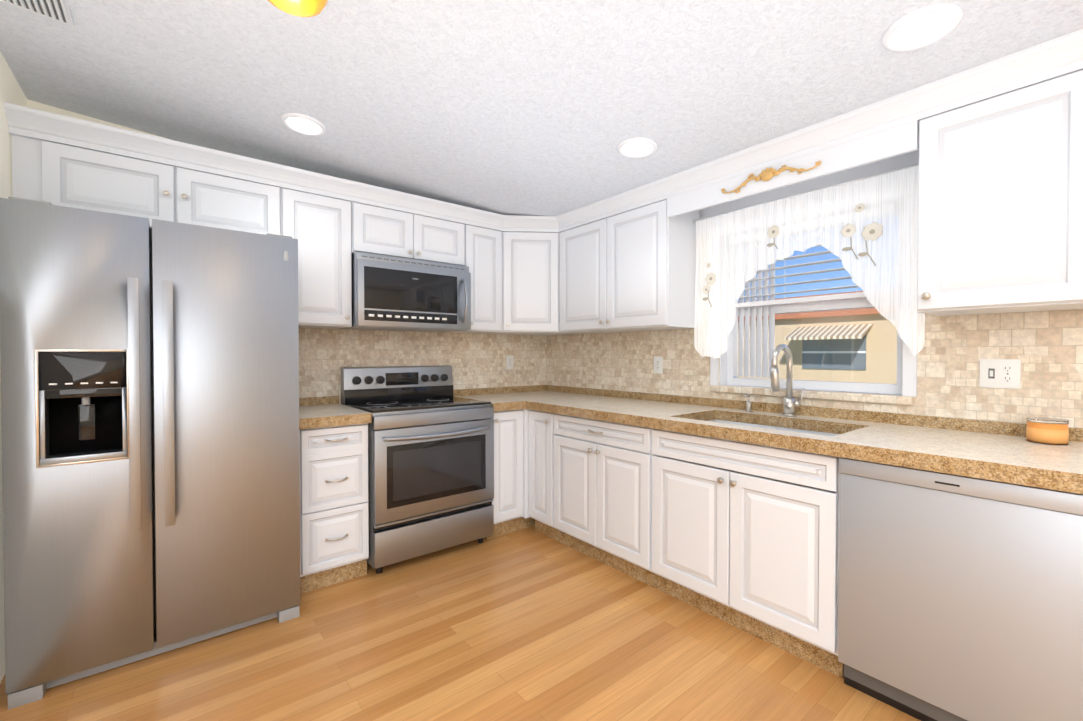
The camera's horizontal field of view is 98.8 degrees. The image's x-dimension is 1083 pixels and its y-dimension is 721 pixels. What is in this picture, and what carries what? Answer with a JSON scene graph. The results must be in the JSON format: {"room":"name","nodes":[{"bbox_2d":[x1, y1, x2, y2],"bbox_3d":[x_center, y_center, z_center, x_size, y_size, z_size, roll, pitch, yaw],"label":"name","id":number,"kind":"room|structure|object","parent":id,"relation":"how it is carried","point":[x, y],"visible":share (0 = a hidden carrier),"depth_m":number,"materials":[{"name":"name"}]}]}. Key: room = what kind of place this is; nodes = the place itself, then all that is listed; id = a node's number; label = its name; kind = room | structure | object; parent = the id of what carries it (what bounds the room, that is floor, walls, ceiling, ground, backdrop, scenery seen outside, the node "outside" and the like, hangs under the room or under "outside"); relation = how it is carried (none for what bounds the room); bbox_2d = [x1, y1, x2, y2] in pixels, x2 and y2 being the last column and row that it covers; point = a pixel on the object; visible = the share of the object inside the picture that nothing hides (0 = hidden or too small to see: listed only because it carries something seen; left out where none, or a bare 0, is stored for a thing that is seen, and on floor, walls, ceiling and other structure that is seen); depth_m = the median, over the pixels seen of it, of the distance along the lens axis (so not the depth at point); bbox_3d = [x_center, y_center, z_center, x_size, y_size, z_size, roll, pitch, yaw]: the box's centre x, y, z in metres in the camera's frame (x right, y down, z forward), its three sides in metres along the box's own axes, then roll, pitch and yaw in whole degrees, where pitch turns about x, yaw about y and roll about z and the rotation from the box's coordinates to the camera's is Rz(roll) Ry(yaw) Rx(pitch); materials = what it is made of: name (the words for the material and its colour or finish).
{"room":"kitchen","nodes":[
{"label":"kitchen","id":0,"kind":"room"},
{"bbox_2d":[0,51,26,682],"bbox_3d":[-2.004,-0.174,1.609,0.110,2.750,1.300,-1,1,-39],"label":"wall","id":1,"kind":"structure","parent":0,"point":[11,91],"depth_m":1.81,"materials":[{"name":"beige paint"}]},
{"bbox_2d":[27,99,170,139],"bbox_3d":[-2.120,-0.186,2.432,5.760,2.750,0.130,-1,1,-39],"label":"wall","id":2,"kind":"structure","parent":0,"point":[41,106],"depth_m":2.23,"materials":[{"name":"beige paint"}]},
{"bbox_2d":[11,135,279,234],"bbox_3d":[-1.866,-0.774,2.299,0.968,0.330,0.354,-1,1,-39],"label":"upper cabinet","id":3,"kind":"object","parent":2,"relation":"attached to","point":[52,173],"visible":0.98,"depth_m":2.12,"materials":[{"name":"white wood"}]},
{"bbox_2d":[280,188,351,328],"bbox_3d":[-1.344,-0.572,2.720,0.368,0.745,0.354,-1,1,-39],"label":"upper cabinet","id":4,"kind":"object","parent":2,"relation":"attached to","point":[318,227],"visible":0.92,"depth_m":2.62,"materials":[{"name":"white wood"}]},
{"bbox_2d":[351,202,464,265],"bbox_3d":[-0.907,-0.795,3.068,0.748,0.308,0.354,-1,1,-39],"label":"upper cabinet","id":5,"kind":"object","parent":2,"relation":"attached to","point":[382,231],"visible":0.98,"depth_m":2.92,"materials":[{"name":"white wood"}]},
{"bbox_2d":[340,251,470,331],"bbox_3d":[-0.873,-0.420,3.030,0.741,0.433,0.464,-1,1,-39],"label":"microwave","id":6,"kind":"object","parent":5,"relation":"attached to","point":[391,293],"visible":1,"depth_m":2.86,"materials":[{"name":"silver metal"}]},
{"bbox_2d":[299,328,545,403],"bbox_3d":[-0.787,0.044,3.415,2.114,0.545,0.010,-1,1,-39],"label":"backsplash","id":7,"kind":"structure","parent":2,"relation":"attached to","point":[475,360],"depth_m":3.35,"materials":[{"name":"tile"}]},
{"bbox_2d":[506,355,513,368],"bbox_3d":[-0.260,0.016,3.825,0.070,0.115,0.008,-1,1,-39],"label":"electrical outlet","id":8,"kind":"object","parent":7,"relation":"attached to","point":[509,361],"visible":1,"depth_m":3.82,"materials":[{"name":"white plastic"}]},
{"bbox_2d":[449,225,501,332],"bbox_3d":[-0.495,-0.581,3.401,0.303,0.745,0.354,-1,1,-39],"label":"upper cabinet","id":9,"kind":"object","parent":2,"relation":"attached to","point":[483,254],"visible":0.67,"depth_m":3.29,"materials":[{"name":"white wood"}]},
{"bbox_2d":[480,232,589,335],"bbox_3d":[-0.048,-0.584,3.627,0.676,0.745,0.560,-1,1,-39],"label":"upper cabinet","id":10,"kind":"object","parent":2,"relation":"attached to","point":[530,283],"visible":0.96,"depth_m":3.40,"materials":[{"name":"white wood"}]},
{"bbox_2d":[0,526,920,720],"bbox_3d":[-0.336,1.249,0.229,5.760,0.060,5.830,-1,1,-39],"label":"floor","id":11,"kind":"structure","parent":0,"point":[529,624],"depth_m":1.83,"materials":[{"name":"brown wood"}]},
{"bbox_2d":[0,197,299,709],"bbox_3d":[-1.683,0.313,2.118,0.910,1.762,0.797,-1,1,-39],"label":"refrigerator","id":12,"kind":"object","parent":11,"relation":"on","point":[150,436],"visible":1,"depth_m":1.79,"materials":[{"name":"silver metal"}]},
{"bbox_2d":[299,423,368,593],"bbox_3d":[-1.251,0.761,2.637,0.355,0.851,0.629,-1,1,-39],"label":"base cabinet","id":13,"kind":"object","parent":11,"relation":"on","point":[334,519],"visible":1,"depth_m":2.42,"materials":[{"name":"white wood"}]},
{"bbox_2d":[299,396,371,429],"bbox_3d":[-1.252,0.283,2.635,0.358,0.103,0.629,-1,1,-39],"label":"countertop","id":14,"kind":"structure","parent":13,"relation":"on","point":[325,411],"depth_m":2.48,"materials":[{"name":"stone"}]},
{"bbox_2d":[341,365,493,573],"bbox_3d":[-0.775,0.613,2.953,0.761,1.140,0.688,-1,1,-39],"label":"range","id":15,"kind":"object","parent":11,"relation":"on","point":[430,463],"visible":0.96,"depth_m":2.75,"materials":[{"name":"silver metal"}]},
{"bbox_2d":[485,409,534,538],"bbox_3d":[-0.135,0.749,3.535,0.950,0.851,0.624,-1,1,-39],"label":"base cabinet","id":16,"kind":"object","parent":11,"relation":"on","point":[507,502],"visible":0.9,"depth_m":3.11,"materials":[{"name":"white wood"}]},
{"bbox_2d":[453,388,530,411],"bbox_3d":[-0.402,0.274,3.300,0.243,0.103,0.654,-1,1,-39],"label":"countertop","id":17,"kind":"structure","parent":16,"relation":"on","point":[500,399],"depth_m":3.48,"materials":[{"name":"stone"}]},
{"bbox_2d":[522,409,529,518],"bbox_3d":[-0.107,0.704,3.193,0.041,0.751,0.040,-1,1,-39],"label":"post","id":18,"kind":"object","parent":16,"relation":"attached to","point":[525,463],"visible":0.71,"depth_m":3.17,"materials":[{"name":"white wood"}]},
{"bbox_2d":[491,385,1082,493],"bbox_3d":[0.748,0.283,2.627,0.709,0.103,3.144,-1,1,-39],"label":"countertop","id":19,"kind":"structure","parent":16,"relation":"on","point":[1001,451],"depth_m":1.90,"materials":[{"name":"stone"}]},
{"bbox_2d":[671,419,838,492],"bbox_3d":[1.053,0.440,2.217,0.474,0.196,0.794,-1,1,-39],"label":"sink","id":20,"kind":"object","parent":19,"relation":"in","point":[779,428],"visible":0.02,"depth_m":2.30,"materials":[{"name":"silver metal"}]},
{"bbox_2d":[743,344,804,415],"bbox_3d":[1.166,0.100,2.412,0.216,0.368,0.312,-1,1,-39],"label":"faucet","id":21,"kind":"object","parent":19,"relation":"on","point":[790,403],"visible":1,"depth_m":2.37,"materials":[{"name":"silver metal"}]},
{"bbox_2d":[1026,417,1068,444],"bbox_3d":[1.815,0.251,1.665,0.104,0.085,0.104,-1,1,-39],"label":"candle","id":22,"kind":"object","parent":19,"relation":"on","point":[1048,430],"visible":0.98,"depth_m":1.63,"materials":[{"name":"orange wax"}]},
{"bbox_2d":[529,410,558,541],"bbox_3d":[0.236,0.753,3.276,0.694,0.851,0.258,-1,1,-39],"label":"base cabinet","id":23,"kind":"object","parent":11,"relation":"on","point":[541,468],"visible":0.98,"depth_m":3.07,"materials":[{"name":"white wood"}]},
{"bbox_2d":[554,413,657,588],"bbox_3d":[0.559,0.758,2.871,0.699,0.851,0.775,-1,1,-39],"label":"base cabinet","id":24,"kind":"object","parent":11,"relation":"on","point":[602,491],"visible":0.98,"depth_m":2.62,"materials":[{"name":"white wood"}]},
{"bbox_2d":[652,429,843,677],"bbox_3d":[1.071,0.767,2.236,0.694,0.851,0.851,-1,1,-39],"label":"base cabinet","id":25,"kind":"object","parent":11,"relation":"on","point":[755,556],"visible":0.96,"depth_m":1.96,"materials":[{"name":"white wood"}]},
{"bbox_2d":[838,457,1082,720],"bbox_3d":[1.527,0.776,1.664,0.668,0.848,0.598,-1,1,-39],"label":"dishwasher","id":26,"kind":"object","parent":11,"relation":"on","point":[960,598],"visible":0.88,"depth_m":1.43,"materials":[{"name":"silver metal"}]},
{"bbox_2d":[0,0,1082,215],"bbox_3d":[-0.336,-1.202,0.196,5.760,0.410,5.830,-1,1,-39],"label":"ceiling","id":27,"kind":"structure","parent":0,"point":[527,107],"depth_m":1.79,"materials":[{"name":"white paint"}]},
{"bbox_2d":[0,0,73,26],"bbox_3d":[-1.611,-1.174,1.449,0.180,0.027,0.320,-1,1,-39],"label":"ceiling vent","id":28,"kind":"object","parent":27,"relation":"in","point":[57,10],"visible":0.96,"depth_m":1.54,"materials":[{"name":"white metal"}]},
{"bbox_2d":[268,0,327,16],"bbox_3d":[-0.602,-0.998,1.120,0.160,0.278,0.160,-1,1,-39],"label":"pendant lamp","id":29,"kind":"object","parent":27,"relation":"hanging from","point":[305,8],"visible":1,"depth_m":1.14,"materials":[{"name":"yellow glass"}]},
{"bbox_2d":[281,113,326,135],"bbox_3d":[-1.139,-1.129,2.226,0.196,0.024,0.196,-1,1,-39],"label":"recessed light","id":30,"kind":"object","parent":27,"relation":"in","point":[303,124],"visible":1,"depth_m":2.21,"materials":[{"name":"white plastic"}]},
{"bbox_2d":[617,137,657,157],"bbox_3d":[0.471,-1.042,2.280,0.196,0.024,0.196,-1,1,-39],"label":"recessed light","id":31,"kind":"object","parent":27,"relation":"in","point":[638,147],"visible":1,"depth_m":2.26,"materials":[{"name":"white plastic"}]},
{"bbox_2d":[882,3,962,51],"bbox_3d":[1.179,-1.028,1.444,0.196,0.024,0.196,-1,1,-39],"label":"recessed light","id":32,"kind":"object","parent":27,"relation":"in","point":[922,27],"visible":1,"depth_m":1.43,"materials":[{"name":"white"}]},
{"bbox_2d":[546,129,1082,427],"bbox_3d":[1.853,-0.179,1.947,0.170,2.750,5.600,-1,1,-39],"label":"wall","id":33,"kind":"structure","parent":0,"point":[1046,347],"depth_m":2.01,"materials":[{"name":"tile"}]},
{"bbox_2d":[4,28,1082,232],"bbox_3d":[-0.069,-0.968,1.743,3.088,0.098,2.853,-1,1,-39],"label":"crown molding","id":34,"kind":"structure","parent":33,"relation":"attached to","point":[1060,56],"depth_m":2.11,"materials":[{"name":"white wood"}]},
{"bbox_2d":[560,199,699,332],"bbox_3d":[0.545,-0.578,3.138,0.364,0.745,0.943,-1,1,-39],"label":"upper cabinet","id":35,"kind":"object","parent":33,"relation":"attached to","point":[632,270],"visible":1,"depth_m":2.89,"materials":[{"name":"white wood"}]},
{"bbox_2d":[667,120,918,217],"bbox_3d":[1.087,-0.878,2.229,0.020,0.120,1.144,-1,1,-39],"label":"valance board","id":36,"kind":"object","parent":35,"relation":"attached to","point":[890,142],"visible":0.71,"depth_m":2.06,"materials":[{"name":"white wood"}]},
{"bbox_2d":[721,161,820,192],"bbox_3d":[1.074,-0.878,2.211,0.017,0.081,0.472,-1,1,-39],"label":"ornament","id":37,"kind":"object","parent":36,"relation":"attached to","point":[766,175],"visible":1,"depth_m":2.20,"materials":[{"name":"gold metal"}]},
{"bbox_2d":[693,163,918,221],"bbox_3d":[1.284,-0.844,2.392,0.012,0.012,1.140,-1,1,-39],"label":"curtain rod","id":38,"kind":"object","parent":35,"relation":"attached to","point":[862,178],"visible":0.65,"depth_m":2.26,"materials":[{"name":"white metal"}]},
{"bbox_2d":[694,166,924,358],"bbox_3d":[1.283,-0.423,2.396,0.050,0.835,1.100,-1,1,-39],"label":"curtain valance","id":39,"kind":"object","parent":38,"relation":"hanging from","point":[865,231],"visible":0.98,"depth_m":2.25,"materials":[{"name":"white fabric"}]},
{"bbox_2d":[654,356,662,373],"bbox_3d":[0.788,0.030,3.134,0.008,0.115,0.070,-1,1,-39],"label":"electrical outlet","id":40,"kind":"object","parent":33,"relation":"attached to","point":[658,364],"visible":1,"depth_m":3.13,"materials":[{"name":"white plastic"}]},
{"bbox_2d":[710,385,913,404],"bbox_3d":[1.362,0.173,2.455,0.095,0.036,0.980,-1,1,-39],"label":"window sill","id":41,"kind":"structure","parent":33,"relation":"attached to","point":[869,397],"depth_m":2.32,"materials":[{"name":"stone"}]},
{"bbox_2d":[710,244,916,396],"bbox_3d":[1.397,-0.318,2.476,0.147,0.946,1.000,-1,1,-39],"label":"window","id":42,"kind":"structure","parent":33,"relation":"in","point":[906,371],"depth_m":2.56,"materials":[{"name":"white"}]},
{"bbox_2d":[979,359,1020,388],"bbox_3d":[1.820,0.052,1.844,0.012,0.115,0.116,-1,1,-39],"label":"electrical outlet","id":43,"kind":"object","parent":33,"relation":"attached to","point":[1000,373],"visible":1,"depth_m":1.84,"materials":[{"name":"white plastic"}]},
{"bbox_2d":[917,70,1082,315],"bbox_3d":[1.698,-0.558,1.701,0.364,0.745,0.448,-1,1,-39],"label":"upper cabinet","id":44,"kind":"object","parent":33,"relation":"attached to","point":[1000,203],"visible":1,"depth_m":1.60,"materials":[{"name":"white wood"}]},
{"label":"outside","id":45,"kind":"structure","parent":0,"visible":0},
{"bbox_3d":[17.401,1.647,14.832,39.500,0.050,55.000,-1,1,-39],"label":"ground","id":46,"kind":"structure","parent":45,"visible":0},
{"bbox_2d":[737,291,896,383],"bbox_3d":[14.988,-0.458,9.662,6.700,4.300,35.000,-1,1,-39],"label":"house","id":47,"kind":"structure","parent":46,"relation":"on","point":[821,346],"depth_m":12.96,"materials":[{"name":"beige paint"}]},
{"bbox_2d":[785,324,872,339],"bbox_3d":[7.874,-0.775,12.796,0.830,0.410,1.900,-1,1,-39],"label":"awning","id":48,"kind":"object","parent":47,"relation":"attached to","point":[807,335],"depth_m":12.65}
]}

